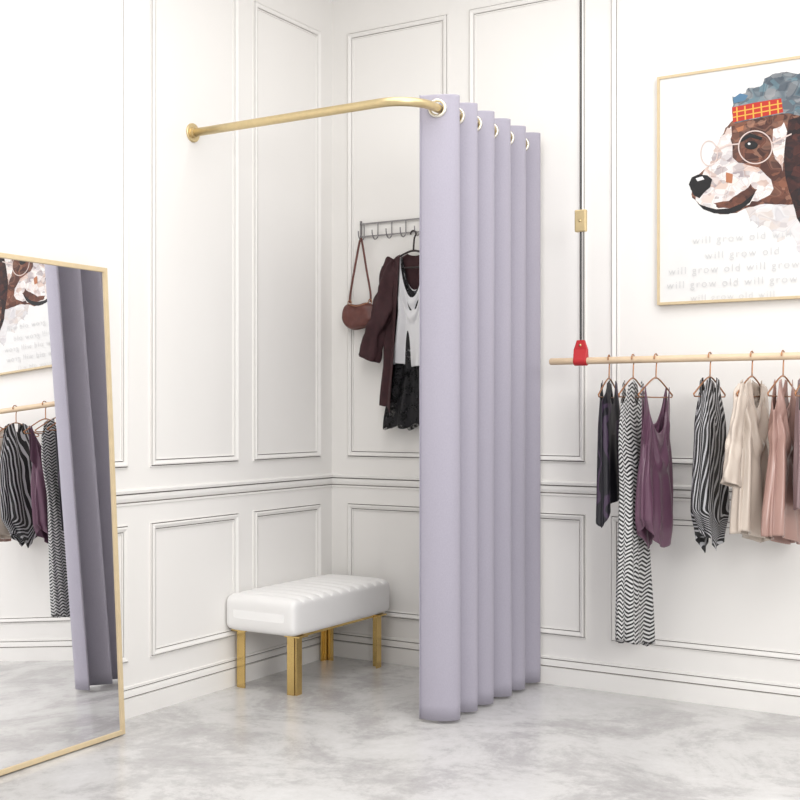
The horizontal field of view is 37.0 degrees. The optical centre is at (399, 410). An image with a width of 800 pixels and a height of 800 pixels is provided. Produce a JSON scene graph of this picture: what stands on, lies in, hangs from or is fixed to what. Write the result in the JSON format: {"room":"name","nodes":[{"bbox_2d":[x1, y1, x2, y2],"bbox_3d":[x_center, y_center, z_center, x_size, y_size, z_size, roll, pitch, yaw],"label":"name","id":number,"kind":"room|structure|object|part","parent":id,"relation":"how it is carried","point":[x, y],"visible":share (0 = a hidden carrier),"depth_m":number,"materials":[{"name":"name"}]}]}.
{"room":"clothing store","nodes":[
{"label":"clothing store","id":0,"kind":"room"},
{"bbox_2d":[0,0,331,686],"bbox_3d":[-2.065,-0.450,2.900,0.120,3.200,6.720,0,0,32],"label":"wall","id":1,"kind":"structure","parent":0,"point":[60,60],"depth_m":4.83,"materials":[{"name":"paint"}]},
{"bbox_2d":[115,0,128,468],"bbox_3d":[-1.410,-0.773,3.839,0.015,1.977,1.505,0,0,32],"label":"trim","id":2,"kind":"structure","parent":1,"relation":"attached to","point":[123,463],"depth_m":4.46,"materials":[{"name":"white paint"}]},
{"bbox_2d":[117,525,128,663],"bbox_3d":[-1.410,0.686,3.839,0.015,0.517,1.505,0,0,32],"label":"trim","id":3,"kind":"structure","parent":1,"relation":"attached to","point":[123,530],"depth_m":4.46,"materials":[{"name":"white paint"}]},
{"bbox_2d":[150,0,238,466],"bbox_3d":[-0.816,-0.773,4.809,0.015,1.977,0.530,0,0,32],"label":"trim","id":4,"kind":"structure","parent":1,"relation":"attached to","point":[154,461],"depth_m":4.61,"materials":[{"name":"white paint"}]},
{"bbox_2d":[150,513,238,656],"bbox_3d":[-0.816,0.686,4.809,0.015,0.517,0.530,0,0,32],"label":"trim","id":5,"kind":"structure","parent":1,"relation":"attached to","point":[154,526],"depth_m":4.72,"materials":[{"name":"white paint"}]},
{"bbox_2d":[124,634,319,718],"bbox_3d":[-2.039,1.092,2.814,0.014,0.116,6.600,0,0,32],"label":"baseboard","id":6,"kind":"structure","parent":1,"relation":"attached to","point":[155,694],"depth_m":4.85,"materials":[{"name":"white paint"}]},
{"bbox_2d":[116,473,332,506],"bbox_3d":[-2.038,0.326,2.813,0.017,0.063,6.600,0,0,32],"label":"chair rail","id":7,"kind":"object","parent":1,"relation":"attached to","point":[140,496],"visible":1,"depth_m":4.92,"materials":[{"name":"white paint"}]},
{"bbox_2d":[253,0,320,460],"bbox_3d":[-0.495,-0.773,5.333,0.015,1.977,0.498,0,0,32],"label":"trim","id":8,"kind":"structure","parent":1,"relation":"attached to","point":[257,5],"depth_m":5.13,"materials":[{"name":"white paint"}]},
{"bbox_2d":[253,503,320,588],"bbox_3d":[-0.495,0.686,5.333,0.015,0.517,0.498,0,0,32],"label":"trim","id":9,"kind":"structure","parent":1,"relation":"attached to","point":[257,514],"depth_m":5.30,"materials":[{"name":"white paint"}]},
{"bbox_2d":[0,656,799,799],"bbox_3d":[0.578,1.200,1.280,6.320,0.100,6.720,0,0,32],"label":"floor","id":10,"kind":"structure","parent":0,"point":[355,730],"depth_m":4.04,"materials":[{"name":"concrete"}]},
{"bbox_2d":[0,253,124,775],"bbox_3d":[-1.214,0.317,3.998,0.176,1.659,0.660,0,0,30],"label":"leaning mirror","id":11,"kind":"object","parent":10,"relation":"on","point":[62,687],"visible":1,"depth_m":4.02,"materials":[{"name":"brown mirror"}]},
{"bbox_2d":[227,574,389,695],"bbox_3d":[-0.383,0.948,5.177,0.360,0.404,0.740,0,0,32],"label":"bench","id":12,"kind":"object","parent":10,"relation":"on","point":[295,610],"visible":1,"depth_m":4.96,"materials":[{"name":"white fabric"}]},
{"bbox_3d":[-0.656,1.029,4.989,0.076,0.242,0.060,0,0,32],"label":"leg","id":13,"kind":"part","parent":12,"relation":"part of","materials":[{"name":"gold metal"}]},
{"bbox_3d":[-0.421,1.029,4.845,0.076,0.242,0.060,0,0,32],"label":"leg","id":14,"kind":"part","parent":12,"relation":"part of","materials":[{"name":"gold metal"}]},
{"bbox_2d":[227,574,389,635],"bbox_3d":[-0.383,0.828,5.177,0.360,0.164,0.740,0,0,32],"label":"cushion","id":15,"kind":"object","parent":12,"relation":"on","point":[311,605],"depth_m":4.95,"materials":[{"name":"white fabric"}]},
{"bbox_3d":[-0.343,1.029,5.500,0.076,0.242,0.060,0,0,32],"label":"leg","id":16,"kind":"part","parent":12,"relation":"part of","materials":[{"name":"gold metal"}]},
{"bbox_3d":[-0.264,0.915,5.100,0.009,0.011,0.557,0,0,32],"label":"seat rail","id":17,"kind":"part","parent":12,"relation":"part of","materials":[{"name":"gold metal"}]},
{"bbox_3d":[-0.108,1.029,5.355,0.076,0.242,0.060,0,0,32],"label":"leg","id":18,"kind":"part","parent":12,"relation":"part of","materials":[{"name":"gold metal"}]},
{"bbox_2d":[332,0,799,684],"bbox_3d":[2.354,-0.450,4.063,6.200,3.200,0.120,0,0,32],"label":"wall","id":19,"kind":"structure","parent":0,"point":[744,592],"depth_m":4.99,"materials":[{"name":"paint"}]},
{"bbox_2d":[186,97,511,142],"bbox_3d":[-0.131,-1.116,4.918,1.070,0.076,1.018,0,0,32],"label":"curtain rod","id":20,"kind":"object","parent":19,"relation":"attached to","point":[193,132],"visible":0.62,"depth_m":4.47,"materials":[{"name":"gold metal"}]},
{"bbox_2d":[419,94,539,720],"bbox_3d":[0.333,-0.015,4.723,0.136,2.305,0.801,0,0,32],"label":"curtain","id":21,"kind":"object","parent":20,"relation":"hanging from","point":[479,186],"visible":1,"depth_m":4.63,"materials":[{"name":"purple fabric"}]},
{"bbox_2d":[347,503,418,620],"bbox_3d":[-0.019,0.686,5.438,0.538,0.517,0.015,0,0,32],"label":"trim","id":22,"kind":"structure","parent":19,"relation":"attached to","point":[351,507],"depth_m":5.51,"materials":[{"name":"white paint"}]},
{"bbox_2d":[358,218,418,239],"bbox_3d":[0.046,-0.831,5.369,0.570,0.098,0.064,0,0,32],"label":"hook rack","id":23,"kind":"object","parent":19,"relation":"attached to","point":[405,220],"visible":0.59,"depth_m":5.45,"materials":[{"name":"silver metal"}]},
{"bbox_2d":[342,238,372,329],"bbox_3d":[-0.186,-0.585,5.488,0.184,0.424,0.082,0,0,32],"label":"handbag","id":24,"kind":"object","parent":23,"relation":"hanging from","point":[354,317],"visible":0.82,"depth_m":5.47,"materials":[{"name":"brown leather"}]},
{"bbox_2d":[382,230,418,268],"bbox_3d":[0.060,-0.722,5.330,0.336,0.172,0.010,0,0,32],"label":"clothes hanger","id":25,"kind":"object","parent":23,"relation":"hanging from","point":[415,235],"visible":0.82,"depth_m":5.33,"materials":[{"name":"grey metal"}]},
{"bbox_2d":[359,254,418,411],"bbox_3d":[0.041,-0.345,5.337,0.541,0.723,0.118,0,0,29],"label":"cardigan","id":26,"kind":"object","parent":25,"relation":"hanging from","point":[380,330],"visible":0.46,"depth_m":5.37,"materials":[{"name":"brown fabric"}]},
{"bbox_3d":[0.060,-0.678,5.330,0.336,0.084,0.010,0,0,32],"label":"shoulder frame","id":27,"kind":"part","parent":25,"relation":"part of","materials":[{"name":"grey metal"}]},
{"bbox_2d":[383,256,418,430],"bbox_3d":[0.058,-0.303,5.326,0.328,0.781,0.088,0,0,27],"label":"black lace top","id":28,"kind":"object","parent":25,"relation":"hanging from","point":[403,394],"visible":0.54,"depth_m":5.33,"materials":[{"name":"black fabric"}]},
{"bbox_2d":[393,260,418,366],"bbox_3d":[0.056,-0.442,5.328,0.209,0.498,0.073,0,0,32],"label":"white top","id":29,"kind":"object","parent":25,"relation":"hanging from","point":[407,320],"visible":0.55,"depth_m":5.33,"materials":[{"name":"white fabric"}]},
{"bbox_2d":[347,14,447,458],"bbox_3d":[-0.019,-0.773,5.438,0.538,1.977,0.015,0,0,32],"label":"trim","id":30,"kind":"structure","parent":19,"relation":"attached to","point":[443,19],"depth_m":5.57,"materials":[{"name":"white paint"}]},
{"bbox_2d":[468,0,585,462],"bbox_3d":[0.534,-0.773,5.099,0.549,1.977,0.015,0,0,32],"label":"trim","id":31,"kind":"structure","parent":19,"relation":"attached to","point":[472,13],"depth_m":4.97,"materials":[{"name":"white paint"}]},
{"bbox_2d":[332,473,731,502],"bbox_3d":[2.318,0.326,4.005,6.200,0.063,0.017,0,0,32],"label":"chair rail","id":32,"kind":"object","parent":19,"relation":"attached to","point":[551,488],"visible":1,"depth_m":5.37,"materials":[{"name":"white paint"}]},
{"bbox_2d":[540,512,585,638],"bbox_3d":[0.534,0.686,5.099,0.549,0.517,0.015,0,0,32],"label":"trim","id":33,"kind":"structure","parent":19,"relation":"attached to","point":[580,518],"depth_m":4.97,"materials":[{"name":"white paint"}]},
{"bbox_2d":[334,631,799,716],"bbox_3d":[2.319,1.092,4.006,6.200,0.116,0.014,0,0,32],"label":"baseboard","id":34,"kind":"structure","parent":19,"relation":"attached to","point":[716,690],"depth_m":4.83,"materials":[{"name":"white paint"}]},
{"bbox_2d":[610,0,692,464],"bbox_3d":[1.526,-0.773,4.491,1.558,1.977,0.015,0,0,32],"label":"trim","id":35,"kind":"structure","parent":19,"relation":"attached to","point":[614,4],"depth_m":4.88,"materials":[{"name":"white paint"}]},
{"bbox_2d":[610,515,799,661],"bbox_3d":[1.526,0.686,4.491,1.558,0.517,0.015,0,0,32],"label":"trim","id":36,"kind":"structure","parent":19,"relation":"attached to","point":[668,643],"depth_m":4.74,"materials":[{"name":"white paint"}]},
{"bbox_2d":[657,56,799,305],"bbox_3d":[1.388,-0.878,4.566,0.832,0.910,0.029,0,0,32],"label":"framed picture","id":37,"kind":"object","parent":19,"relation":"attached to","point":[728,138],"visible":1,"depth_m":4.62,"materials":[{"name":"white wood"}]},
{"bbox_3d":[1.206,-1.006,4.664,0.070,0.101,0.001,0,0,32],"label":"painted glass","id":38,"kind":"part","parent":37,"relation":"part of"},
{"bbox_3d":[1.269,-1.023,4.626,0.085,0.021,0.001,0,0,32],"label":"painted glass","id":39,"kind":"part","parent":37,"relation":"part of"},
{"bbox_3d":[1.359,-1.009,4.571,0.132,0.131,0.001,0,0,32],"label":"painted glass","id":40,"kind":"part","parent":37,"relation":"part of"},
{"bbox_3d":[1.443,-1.030,4.519,0.074,0.031,0.001,0,0,32],"label":"painted glass","id":41,"kind":"part","parent":37,"relation":"part of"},
{"bbox_3d":[0.578,-2.100,1.281,6.320,0.100,6.720,0,0,32],"label":"ceiling","id":42,"kind":"structure","parent":0,"visible":0},
{"bbox_2d":[549,0,799,365],"bbox_3d":[1.481,-1.114,4.234,2.068,1.872,0.038,0,0,32],"label":"rail","id":43,"kind":"object","parent":42,"relation":"hanging from","point":[581,357],"visible":1,"depth_m":4.68,"materials":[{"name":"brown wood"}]},
{"bbox_2d":[598,355,614,397],"bbox_3d":[0.812,-0.135,4.644,0.006,0.171,0.334,0,0,24],"label":"clothes hanger","id":44,"kind":"object","parent":43,"relation":"hanging from","point":[608,378],"visible":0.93,"depth_m":4.63,"materials":[{"name":"gold metal"}]},
{"bbox_3d":[0.812,-0.089,4.644,0.006,0.081,0.334,0,0,24],"label":"shoulder frame","id":45,"kind":"part","parent":44,"relation":"part of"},
{"bbox_2d":[596,380,619,527],"bbox_3d":[0.810,0.163,4.647,0.078,0.563,0.254,0,0,24],"label":"hanging dress","id":46,"kind":"object","parent":44,"relation":"hanging from","point":[607,491],"visible":0.95,"depth_m":4.54,"materials":[{"name":"black fabric"}]},
{"bbox_2d":[618,354,644,397],"bbox_3d":[0.896,-0.135,4.593,0.007,0.171,0.334,0,0,30],"label":"clothes hanger","id":47,"kind":"object","parent":43,"relation":"hanging from","point":[635,379],"visible":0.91,"depth_m":4.58,"materials":[{"name":"gold metal"}]},
{"bbox_3d":[0.896,-0.089,4.593,0.006,0.081,0.334,0,0,29],"label":"shoulder frame","id":48,"kind":"part","parent":47,"relation":"part of","materials":[{"name":"gold metal"}]},
{"bbox_2d":[615,380,654,645],"bbox_3d":[0.902,0.406,4.600,0.112,1.047,0.297,0,0,30],"label":"dress","id":49,"kind":"object","parent":47,"relation":"hanging from","point":[634,611],"visible":0.76,"depth_m":4.50,"materials":[{"name":"fabric"}]},
{"bbox_2d":[638,353,672,397],"bbox_3d":[0.973,-0.135,4.545,0.007,0.171,0.334,0,0,34],"label":"clothes hanger","id":50,"kind":"object","parent":43,"relation":"hanging from","point":[656,354],"visible":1,"depth_m":4.54,"materials":[{"name":"gold metal"}]},
{"bbox_2d":[635,386,672,549],"bbox_3d":[0.977,0.218,4.544,0.102,0.622,0.268,0,0,35],"label":"camisole","id":51,"kind":"object","parent":50,"relation":"hanging from","point":[654,487],"visible":1,"depth_m":4.49,"materials":[{"name":"purple fabric"}]},
{"bbox_3d":[0.973,-0.089,4.545,0.006,0.081,0.334,0,0,35],"label":"shoulder frame","id":52,"kind":"part","parent":50,"relation":"part of","materials":[{"name":"gold metal"}]},
{"bbox_3d":[1.481,-0.197,4.234,2.068,0.027,0.027,0,0,32],"label":"rod","id":53,"kind":"part","parent":43,"relation":"part of","materials":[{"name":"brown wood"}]},
{"bbox_2d":[693,352,725,397],"bbox_3d":[1.151,-0.135,4.437,0.007,0.171,0.334,0,0,34],"label":"clothes hanger","id":54,"kind":"object","parent":43,"relation":"hanging from","point":[709,376],"visible":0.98,"depth_m":4.43,"materials":[{"name":"gold metal"}]},
{"bbox_2d":[690,377,728,551],"bbox_3d":[1.153,0.202,4.436,0.092,0.654,0.312,0,0,34],"label":"blouse","id":55,"kind":"object","parent":54,"relation":"hanging from","point":[709,508],"visible":0.99,"depth_m":4.37,"materials":[{"name":"multicoloured fabric"}]},
{"bbox_3d":[1.151,-0.089,4.437,0.006,0.081,0.334,0,0,35],"label":"shoulder frame","id":56,"kind":"part","parent":54,"relation":"part of","materials":[{"name":"gold metal"}]},
{"bbox_2d":[736,351,759,397],"bbox_3d":[1.283,-0.135,4.356,0.007,0.171,0.334,0,0,34],"label":"clothes hanger","id":57,"kind":"object","parent":43,"relation":"hanging from","point":[749,377],"visible":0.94,"depth_m":4.35,"materials":[{"name":"gold metal"}]},
{"bbox_2d":[720,379,769,542],"bbox_3d":[1.255,0.189,4.320,0.117,0.607,0.484,0,0,34],"label":"blouse","id":58,"kind":"object","parent":57,"relation":"hanging from","point":[747,442],"visible":0.92,"depth_m":4.26,"materials":[{"name":"beige fabric"}]},
{"bbox_3d":[1.283,-0.089,4.356,0.006,0.081,0.334,0,0,35],"label":"shoulder frame","id":59,"kind":"part","parent":57,"relation":"part of","materials":[{"name":"gold metal"}]},
{"bbox_2d":[767,350,796,396],"bbox_3d":[1.377,-0.135,4.298,0.006,0.171,0.334,0,0,35],"label":"clothes hanger","id":60,"kind":"object","parent":43,"relation":"hanging from","point":[782,375],"visible":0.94,"depth_m":4.29,"materials":[{"name":"gold metal"}]},
{"bbox_2d":[761,379,799,544],"bbox_3d":[1.376,0.188,4.306,0.110,0.606,0.336,0,0,36],"label":"blouse","id":61,"kind":"object","parent":60,"relation":"hanging from","point":[780,522],"visible":0.91,"depth_m":4.22,"materials":[{"name":"pink fabric"}]},
{"bbox_3d":[1.377,-0.089,4.298,0.006,0.081,0.334,0,0,36],"label":"shoulder frame","id":62,"kind":"part","parent":60,"relation":"part of","materials":[{"name":"gold metal"}]},
{"label":"clothes hanger","id":63,"kind":"object","parent":43,"relation":"hanging from","visible":0},
{"bbox_2d":[793,379,799,509],"bbox_3d":[1.452,0.117,4.247,0.081,0.465,0.274,0,0,33],"label":"taupe top","id":64,"kind":"object","parent":63,"relation":"hanging from","point":[796,456],"visible":0.98,"depth_m":4.18,"materials":[{"name":"pink fabric"}]}
]}

